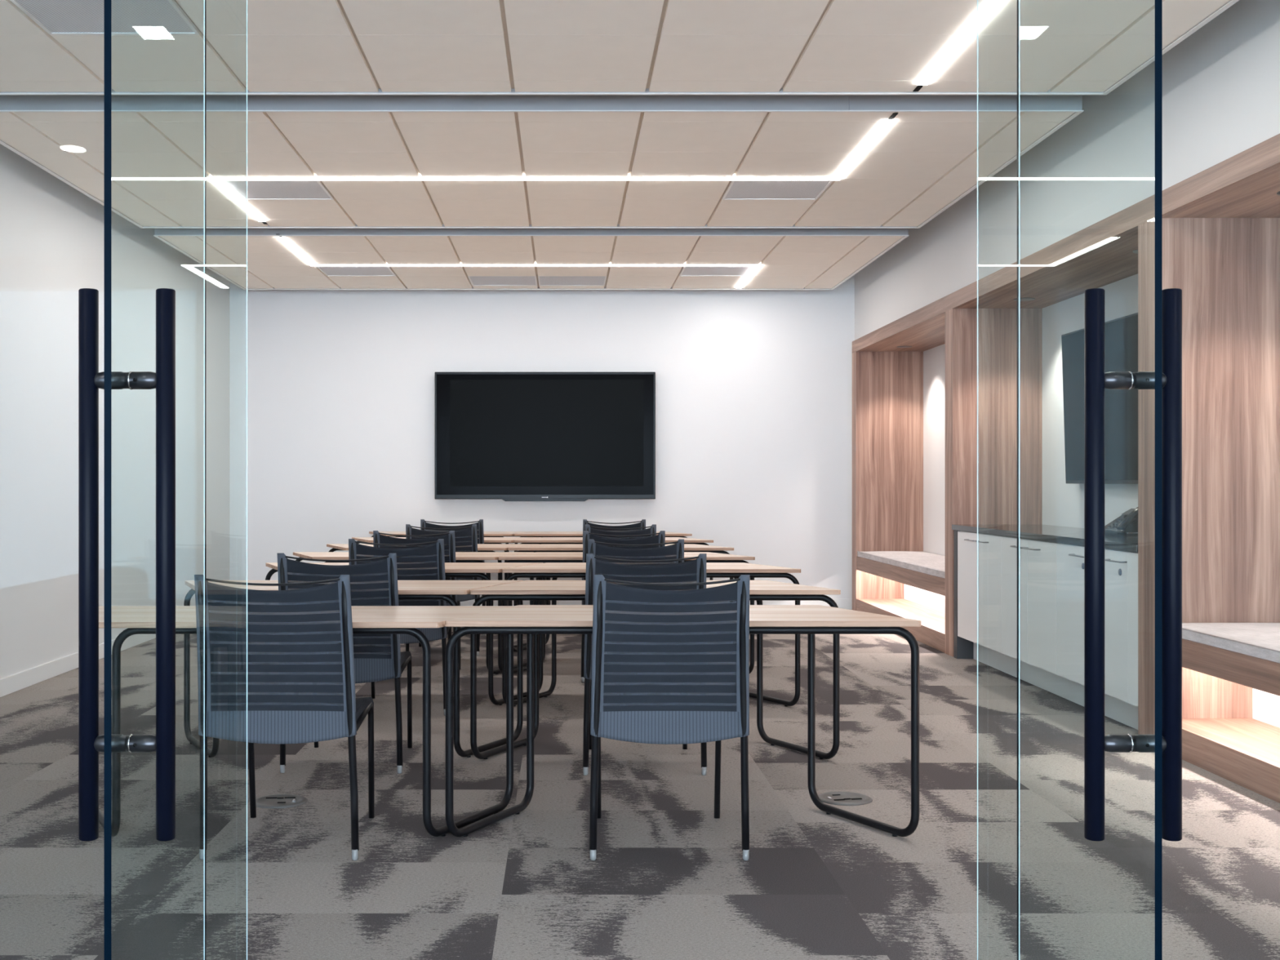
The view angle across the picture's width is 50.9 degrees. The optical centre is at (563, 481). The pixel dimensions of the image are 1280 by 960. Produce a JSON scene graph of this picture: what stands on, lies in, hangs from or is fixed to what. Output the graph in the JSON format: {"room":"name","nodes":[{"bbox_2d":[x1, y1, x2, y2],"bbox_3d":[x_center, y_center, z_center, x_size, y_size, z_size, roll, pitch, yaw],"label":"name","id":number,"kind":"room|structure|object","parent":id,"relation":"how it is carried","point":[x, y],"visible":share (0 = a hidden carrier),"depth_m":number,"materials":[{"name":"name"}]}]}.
{"room":"training room","nodes":[
{"label":"training room","id":0,"kind":"room"},
{"bbox_2d":[0,143,229,679],"bbox_3d":[-3.225,-0.525,7.875,0.150,3.450,9.550,0,0,0],"label":"wall","id":1,"kind":"structure","parent":0,"point":[52,233],"depth_m":8.62,"materials":[{"name":"paint"}]},
{"bbox_2d":[0,634,155,697],"bbox_3d":[-3.143,1.150,7.869,0.013,0.100,9.537,0,0,0],"label":"baseboard","id":2,"kind":"structure","parent":1,"relation":"attached to","point":[10,684],"depth_m":8.19,"materials":[{"name":"paint"}]},
{"bbox_2d":[229,275,854,598],"bbox_3d":[0.150,-0.525,12.725,6.900,3.450,0.150,0,0,0],"label":"wall","id":3,"kind":"structure","parent":0,"point":[753,388],"depth_m":12.65,"materials":[{"name":"paint"}]},
{"bbox_2d":[434,372,655,501],"bbox_3d":[-0.173,-0.423,12.575,2.060,1.207,0.150,0,0,0],"label":"wall screen","id":4,"kind":"object","parent":3,"relation":"attached to","point":[504,436],"visible":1,"depth_m":12.50,"materials":[{"name":"black glass"}]},
{"bbox_2d":[459,598,852,608],"bbox_3d":[-0.203,1.150,12.643,5.894,0.100,0.013,0,0,0],"label":"baseboard","id":5,"kind":"structure","parent":3,"relation":"attached to","point":[845,603],"depth_m":12.64,"materials":[{"name":"paint"}]},
{"bbox_2d":[0,608,1279,959],"bbox_3d":[-0.500,1.260,4.000,11.700,0.120,17.600,0,0,0],"label":"floor","id":6,"kind":"structure","parent":0,"point":[668,878],"depth_m":4.46,"materials":[{"name":"carpet"}]},
{"bbox_2d":[78,0,247,959],"bbox_3d":[-0.748,-0.160,2.671,0.165,2.720,0.943,0,0,0],"label":"door","id":7,"kind":"structure","parent":6,"relation":"on","point":[90,380],"depth_m":2.28,"materials":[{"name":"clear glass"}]},
{"bbox_2d":[255,794,307,808],"bbox_3d":[-1.067,1.196,5.030,0.210,0.008,0.210,0,0,-3],"label":"box","id":8,"kind":"object","parent":6,"relation":"on","point":[274,801],"visible":0.94,"depth_m":5.01,"materials":[{"name":"metal"}]},
{"bbox_2d":[194,574,374,860],"bbox_3d":[-0.903,0.745,4.481,0.509,0.913,0.652,0,0,1],"label":"mesh chair","id":9,"kind":"object","parent":6,"relation":"on","point":[301,676],"visible":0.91,"depth_m":4.24,"materials":[{"name":"black fabric"}]},
{"bbox_2d":[98,605,513,836],"bbox_3d":[-0.973,0.830,4.679,1.578,0.741,0.575,0,0,0],"label":"table","id":10,"kind":"object","parent":6,"relation":"on","point":[138,620],"visible":0.62,"depth_m":4.46,"materials":[{"name":"brown wood"}]},
{"bbox_2d":[276,552,412,773],"bbox_3d":[-0.913,0.745,5.746,0.509,0.913,0.652,0,0,1],"label":"mesh chair","id":11,"kind":"object","parent":6,"relation":"on","point":[377,657],"visible":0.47,"depth_m":5.48,"materials":[{"name":"black fabric"}]},
{"bbox_2d":[183,580,523,757],"bbox_3d":[-0.978,0.830,5.982,1.578,0.741,0.575,0,0,0],"label":"table","id":12,"kind":"object","parent":6,"relation":"on","point":[407,589],"visible":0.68,"depth_m":6.03,"materials":[{"name":"brown wood"}]},
{"bbox_2d":[348,538,451,715],"bbox_3d":[-0.847,0.745,7.116,0.509,0.913,0.652,0,0,1],"label":"mesh chair","id":13,"kind":"object","parent":6,"relation":"on","point":[427,562],"visible":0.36,"depth_m":6.84,"materials":[{"name":"blue plastic"}]},
{"bbox_2d":[265,562,542,705],"bbox_3d":[-0.904,0.830,7.348,1.578,0.741,0.575,0,0,0],"label":"table","id":14,"kind":"object","parent":6,"relation":"on","point":[451,569],"visible":0.28,"depth_m":7.22,"materials":[{"name":"brown wood"}]},
{"bbox_2d":[293,551,533,674],"bbox_3d":[-0.983,0.830,8.502,1.578,0.741,0.575,0,0,0],"label":"table","id":15,"kind":"object","parent":6,"relation":"on","point":[460,557],"visible":0.22,"depth_m":8.38,"materials":[{"name":"brown wood"}]},
{"bbox_2d":[373,530,460,682],"bbox_3d":[-0.884,0.745,8.266,0.509,0.913,0.652,0,0,1],"label":"mesh chair","id":16,"kind":"object","parent":6,"relation":"on","point":[449,540],"visible":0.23,"depth_m":7.97,"materials":[{"name":"blue plastic"}]},
{"bbox_2d":[326,543,539,647],"bbox_3d":[-0.966,0.830,9.648,1.578,0.741,0.575,0,0,0],"label":"table","id":17,"kind":"object","parent":6,"relation":"on","point":[481,547],"visible":0.09,"depth_m":9.66,"materials":[{"name":"brown wood"}]},
{"bbox_2d":[405,524,479,656],"bbox_3d":[-0.834,0.745,9.456,0.509,0.913,0.652,0,0,0],"label":"mesh chair","id":18,"kind":"object","parent":6,"relation":"on","point":[466,540],"visible":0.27,"depth_m":9.17,"materials":[{"name":"black fabric"}]},
{"bbox_2d":[351,537,540,605],"bbox_3d":[-0.973,0.830,10.867,1.578,0.741,0.575,0,0,0],"label":"table","id":19,"kind":"object","parent":6,"relation":"on","point":[368,540],"visible":0.1,"depth_m":10.77,"materials":[{"name":"brown wood"}]},
{"bbox_2d":[368,531,536,605],"bbox_3d":[-1.018,0.830,12.168,1.578,0.741,0.575,0,0,0],"label":"table","id":20,"kind":"object","parent":6,"relation":"on","point":[486,534],"visible":0.07,"depth_m":11.96,"materials":[{"name":"brown wood"}]},
{"bbox_2d":[420,519,485,635],"bbox_3d":[-0.862,0.745,10.666,0.509,0.913,0.652,0,0,0],"label":"mesh chair","id":21,"kind":"object","parent":6,"relation":"on","point":[480,533],"visible":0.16,"depth_m":10.37,"materials":[{"name":"black fabric"}]},
{"bbox_2d":[514,531,692,604],"bbox_3d":[0.350,0.830,12.168,1.578,0.741,0.575,0,0,0],"label":"table","id":22,"kind":"object","parent":6,"relation":"on","point":[538,534],"visible":0.13,"depth_m":11.90,"materials":[{"name":"brown wood"}]},
{"bbox_2d":[513,537,713,605],"bbox_3d":[0.395,0.830,10.867,1.578,0.741,0.575,0,0,0],"label":"table","id":23,"kind":"object","parent":6,"relation":"on","point":[540,540],"visible":0.18,"depth_m":10.60,"materials":[{"name":"brown wood"}]},
{"bbox_2d":[581,519,645,635],"bbox_3d":[0.392,0.745,10.666,0.509,0.913,0.652,0,0,0],"label":"mesh chair","id":24,"kind":"object","parent":6,"relation":"on","point":[642,524],"visible":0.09,"depth_m":10.37,"materials":[{"name":"black fabric"}]},
{"bbox_2d":[585,524,656,539],"bbox_3d":[0.388,0.745,9.426,0.509,0.913,0.652,0,0,0],"label":"mesh chair","id":25,"kind":"object","parent":6,"relation":"on","point":[652,530],"visible":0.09,"depth_m":9.13,"materials":[{"name":"black fabric"}]},
{"bbox_2d":[508,543,733,652],"bbox_3d":[0.402,0.830,9.648,1.578,0.741,0.575,0,0,0],"label":"table","id":26,"kind":"object","parent":6,"relation":"on","point":[543,547],"visible":0.24,"depth_m":9.39,"materials":[{"name":"brown wood"}]},
{"bbox_2d":[581,530,665,682],"bbox_3d":[0.358,0.745,8.241,0.509,0.913,0.652,0,0,0],"label":"mesh chair","id":27,"kind":"object","parent":6,"relation":"on","point":[660,538],"visible":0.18,"depth_m":7.95,"materials":[{"name":"blue plastic"}]},
{"bbox_2d":[497,551,755,673],"bbox_3d":[0.385,0.830,8.502,1.578,0.741,0.575,0,0,0],"label":"table","id":28,"kind":"object","parent":6,"relation":"on","point":[537,557],"visible":0.34,"depth_m":8.24,"materials":[{"name":"brown wood"}]},
{"bbox_2d":[587,538,684,565],"bbox_3d":[0.366,0.745,7.076,0.509,0.913,0.652,0,0,0],"label":"mesh chair","id":29,"kind":"object","parent":6,"relation":"on","point":[676,551],"visible":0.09,"depth_m":6.78,"materials":[{"name":"black fabric"}]},
{"bbox_2d":[582,553,706,775],"bbox_3d":[0.333,0.745,5.711,0.509,0.913,0.652,0,0,0],"label":"mesh chair","id":30,"kind":"object","parent":6,"relation":"on","point":[694,571],"visible":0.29,"depth_m":5.43,"materials":[{"name":"black fabric"}]},
{"bbox_2d":[502,562,800,706],"bbox_3d":[0.463,0.830,7.348,1.578,0.741,0.575,0,0,0],"label":"table","id":31,"kind":"object","parent":6,"relation":"on","point":[554,571],"visible":0.66,"depth_m":7.08,"materials":[{"name":"brown wood"}]},
{"bbox_2d":[470,580,840,759],"bbox_3d":[0.390,0.830,5.982,1.578,0.741,0.575,0,0,0],"label":"table","id":32,"kind":"object","parent":6,"relation":"on","point":[536,591],"visible":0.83,"depth_m":5.72,"materials":[{"name":"brown wood"}]},
{"bbox_2d":[589,574,750,860],"bbox_3d":[0.336,0.745,4.476,0.509,0.913,0.652,0,0,0],"label":"mesh chair","id":33,"kind":"object","parent":6,"relation":"on","point":[668,667],"visible":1,"depth_m":4.23,"materials":[{"name":"fabric"}]},
{"bbox_2d":[444,604,920,836],"bbox_3d":[0.395,0.830,4.718,1.578,0.741,0.575,0,0,0],"label":"table","id":34,"kind":"object","parent":6,"relation":"on","point":[530,620],"visible":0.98,"depth_m":4.47,"materials":[{"name":"brown wood"}]},
{"bbox_2d":[817,791,872,805],"bbox_3d":[1.062,1.196,5.075,0.210,0.008,0.210,0,0,-11],"label":"box","id":35,"kind":"object","parent":6,"relation":"on","point":[837,797],"visible":0.94,"depth_m":5.05,"materials":[{"name":"metal"}]},
{"bbox_2d":[856,556,945,653],"bbox_3d":[2.979,0.940,10.816,0.611,0.521,2.857,0,0,0],"label":"bench","id":36,"kind":"object","parent":6,"relation":"on","point":[924,594],"visible":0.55,"depth_m":10.95,"materials":[{"name":"brown wood"}]},
{"bbox_2d":[857,551,945,578],"bbox_3d":[2.980,0.649,10.816,0.602,0.057,2.845,0,0,0],"label":"bench cushion","id":37,"kind":"object","parent":36,"relation":"on","point":[933,564],"visible":0.58,"depth_m":10.90,"materials":[{"name":"fabric"}]},
{"bbox_2d":[957,530,1017,677],"bbox_3d":[2.960,0.764,8.637,0.645,0.872,0.915,0,0,0],"label":"base cabinet","id":38,"kind":"object","parent":6,"relation":"on","point":[989,546],"visible":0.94,"depth_m":8.59,"materials":[{"name":"white laminate"}]},
{"bbox_2d":[1001,536,1076,703],"bbox_3d":[2.960,0.764,7.723,0.645,0.872,0.915,0,0,0],"label":"base cabinet","id":39,"kind":"object","parent":6,"relation":"on","point":[1037,558],"visible":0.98,"depth_m":7.67,"materials":[{"name":"white laminate"}]},
{"bbox_2d":[951,524,1137,658],"bbox_3d":[2.974,0.746,7.718,0.619,0.909,2.969,0,0,0],"label":"countertop","id":40,"kind":"structure","parent":6,"relation":"on","point":[963,648],"depth_m":8.24,"materials":[{"name":"stone"}]},
{"bbox_2d":[1104,506,1137,535],"bbox_3d":[3.126,0.205,7.416,0.262,0.173,0.255,0,0,-8],"label":"telephone","id":41,"kind":"object","parent":40,"relation":"on","point":[1126,524],"visible":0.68,"depth_m":7.34,"materials":[{"name":"plastic"}]},
{"bbox_2d":[852,133,1279,734],"bbox_3d":[2.987,-0.050,7.750,0.635,2.500,9.330,0,0,0],"label":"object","id":42,"kind":"object","parent":6,"relation":"on","point":[914,409],"visible":0.61,"depth_m":6.77,"materials":[{"name":"brown wood"}]},
{"bbox_2d":[897,346,911,347],"bbox_3d":[3.000,-1.189,11.800,0.132,0.006,0.132,0,0,0],"label":"recessed light","id":43,"kind":"object","parent":42,"relation":"attached to","point":[897,346],"visible":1,"depth_m":11.80,"materials":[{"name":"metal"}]},
{"bbox_2d":[1013,297,1035,301],"bbox_3d":[3.000,-1.189,8.730,0.132,0.006,0.132,0,0,0],"label":"recessed light","id":44,"kind":"object","parent":42,"relation":"attached to","point":[1020,299],"visible":0.9,"depth_m":8.71,"materials":[{"name":"metal"}]},
{"bbox_2d":[1061,312,1137,484],"bbox_3d":[3.226,-0.465,7.715,0.074,0.950,1.690,-2,0,0],"label":"television","id":45,"kind":"object","parent":42,"relation":"attached to","point":[1121,334],"visible":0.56,"depth_m":7.81,"materials":[{"name":"black glass"}]},
{"bbox_2d":[977,0,1182,959],"bbox_3d":[0.976,-0.160,2.671,0.165,2.720,0.943,0,0,0],"label":"door","id":46,"kind":"structure","parent":6,"relation":"on","point":[1166,379],"depth_m":2.28,"materials":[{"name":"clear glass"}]},
{"bbox_2d":[1057,542,1137,729],"bbox_3d":[2.960,0.764,6.750,0.645,0.872,1.029,0,0,0],"label":"base cabinet","id":47,"kind":"object","parent":6,"relation":"on","point":[1121,567],"visible":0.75,"depth_m":6.60,"materials":[{"name":"white laminate"}]},
{"bbox_2d":[1182,638,1279,803],"bbox_3d":[2.979,0.940,4.620,0.611,0.521,2.860,0,0,0],"label":"bench","id":48,"kind":"object","parent":6,"relation":"on","point":[1245,753],"visible":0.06,"depth_m":5.49,"materials":[{"name":"brown wood"}]},
{"bbox_2d":[1182,622,1279,662],"bbox_3d":[2.980,0.649,4.620,0.602,0.057,2.848,0,0,0],"label":"bench cushion","id":49,"kind":"object","parent":48,"relation":"on","point":[1260,640],"visible":0.88,"depth_m":5.53,"materials":[{"name":"fabric"}]},
{"bbox_2d":[854,0,1279,340],"bbox_3d":[3.097,-0.525,7.875,0.706,3.450,9.550,0,0,0],"label":"wall","id":50,"kind":"structure","parent":0,"point":[1221,82],"depth_m":6.76,"materials":[{"name":"paint"}]},
{"bbox_3d":[-0.500,-0.200,3.070,11.400,2.800,0.100,0,0,0],"label":"wall","id":51,"kind":"structure","parent":0,"visible":0},
{"bbox_2d":[204,0,206,959],"bbox_3d":[-1.982,-0.198,3.070,2.325,2.795,0.040,0,0,0],"label":"window","id":52,"kind":"structure","parent":51,"relation":"in","point":[205,1],"depth_m":3.07,"materials":[{"name":"clear glass"}]},
{"bbox_2d":[1017,0,1019,959],"bbox_3d":[1.865,-0.198,3.070,1.650,2.795,0.040,0,0,0],"label":"window","id":53,"kind":"structure","parent":51,"relation":"in","point":[1018,1],"depth_m":3.07,"materials":[{"name":"clear glass"}]},
{"bbox_3d":[-0.500,-2.300,4.000,11.700,0.100,17.600,0,0,0],"label":"ceiling","id":54,"kind":"structure","parent":0,"visible":0},
{"bbox_2d":[153,228,909,289],"bbox_3d":[-0.233,-2.010,10.985,5.427,0.481,2.718,0,0,0],"label":"ceiling panel","id":55,"kind":"object","parent":54,"relation":"attached to","point":[789,259],"visible":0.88,"depth_m":10.36,"materials":[{"name":"tile"}]},
{"bbox_2d":[315,263,395,275],"bbox_3d":[-1.745,-1.785,11.285,0.596,0.014,0.588,0,0,0],"label":"air vent","id":56,"kind":"object","parent":55,"relation":"attached to","point":[327,270],"visible":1,"depth_m":11.30,"materials":[{"name":"metal"}]},
{"bbox_2d":[467,275,537,285],"bbox_3d":[-0.532,-1.785,11.865,0.591,0.014,0.568,0,0,0],"label":"air vent","id":57,"kind":"object","parent":55,"relation":"attached to","point":[474,280],"visible":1,"depth_m":11.85,"materials":[{"name":"metal"}]},
{"bbox_2d":[275,234,761,288],"bbox_3d":[-0.233,-1.774,10.987,4.388,0.007,1.326,0,0,-20],"label":"linear light","id":58,"kind":"object","parent":55,"relation":"attached to","point":[282,239],"visible":1,"depth_m":10.97,"materials":[{"name":"white plastic"}]},
{"bbox_2d":[537,275,606,285],"bbox_3d":[0.075,-1.785,11.865,0.596,0.014,0.568,0,0,0],"label":"air vent","id":59,"kind":"object","parent":55,"relation":"attached to","point":[543,280],"visible":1,"depth_m":11.85,"materials":[{"name":"metal"}]},
{"bbox_2d":[679,263,755,275],"bbox_3d":[1.295,-1.785,11.285,0.596,0.014,0.588,0,0,0],"label":"air vent","id":60,"kind":"object","parent":55,"relation":"attached to","point":[686,270],"visible":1,"depth_m":11.30,"materials":[{"name":"metal"}]},
{"bbox_2d":[0,94,1084,228],"bbox_3d":[-0.233,-2.010,7.872,5.427,0.481,2.953,0,0,0],"label":"ceiling panel","id":61,"kind":"object","parent":54,"relation":"attached to","point":[925,162],"visible":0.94,"depth_m":7.23,"materials":[{"name":"tile"}]},
{"bbox_2d":[220,176,333,199],"bbox_3d":[-1.745,-1.785,8.147,0.596,0.014,0.596,0,0,0],"label":"air vent","id":62,"kind":"object","parent":61,"relation":"attached to","point":[256,189],"visible":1,"depth_m":8.18,"materials":[{"name":"metal"}]},
{"bbox_2d":[208,113,897,224],"bbox_3d":[-0.224,-1.774,7.848,4.411,0.007,1.333,0,0,20],"label":"linear light","id":63,"kind":"object","parent":61,"relation":"attached to","point":[886,123],"visible":1,"depth_m":7.83,"materials":[{"name":"white plastic"}]},
{"bbox_2d":[721,176,833,199],"bbox_3d":[1.295,-1.785,8.147,0.596,0.014,0.596,0,0,0],"label":"air vent","id":64,"kind":"object","parent":61,"relation":"attached to","point":[736,189],"visible":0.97,"depth_m":8.18,"materials":[{"name":"metal"}]},
{"bbox_2d":[0,0,1239,94],"bbox_3d":[-0.233,-2.010,4.713,5.427,0.481,2.833,0,0,0],"label":"ceiling panel","id":65,"kind":"object","parent":54,"relation":"attached to","point":[295,46],"visible":0.98,"depth_m":5.47,"materials":[{"name":"tile"}]},
{"bbox_2d":[10,0,199,34],"bbox_3d":[-1.745,-1.785,5.025,0.596,0.014,0.608,0,0,0],"label":"air vent","id":66,"kind":"object","parent":65,"relation":"attached to","point":[54,16],"visible":1,"depth_m":5.13,"materials":[{"name":"metal"}]},
{"bbox_2d":[912,0,1004,91],"bbox_3d":[1.600,-1.774,4.817,0.044,0.007,2.555,0,0,0],"label":"linear light","id":67,"kind":"object","parent":65,"relation":"attached to","point":[993,5],"visible":1,"depth_m":5.40,"materials":[{"name":"white plastic"}]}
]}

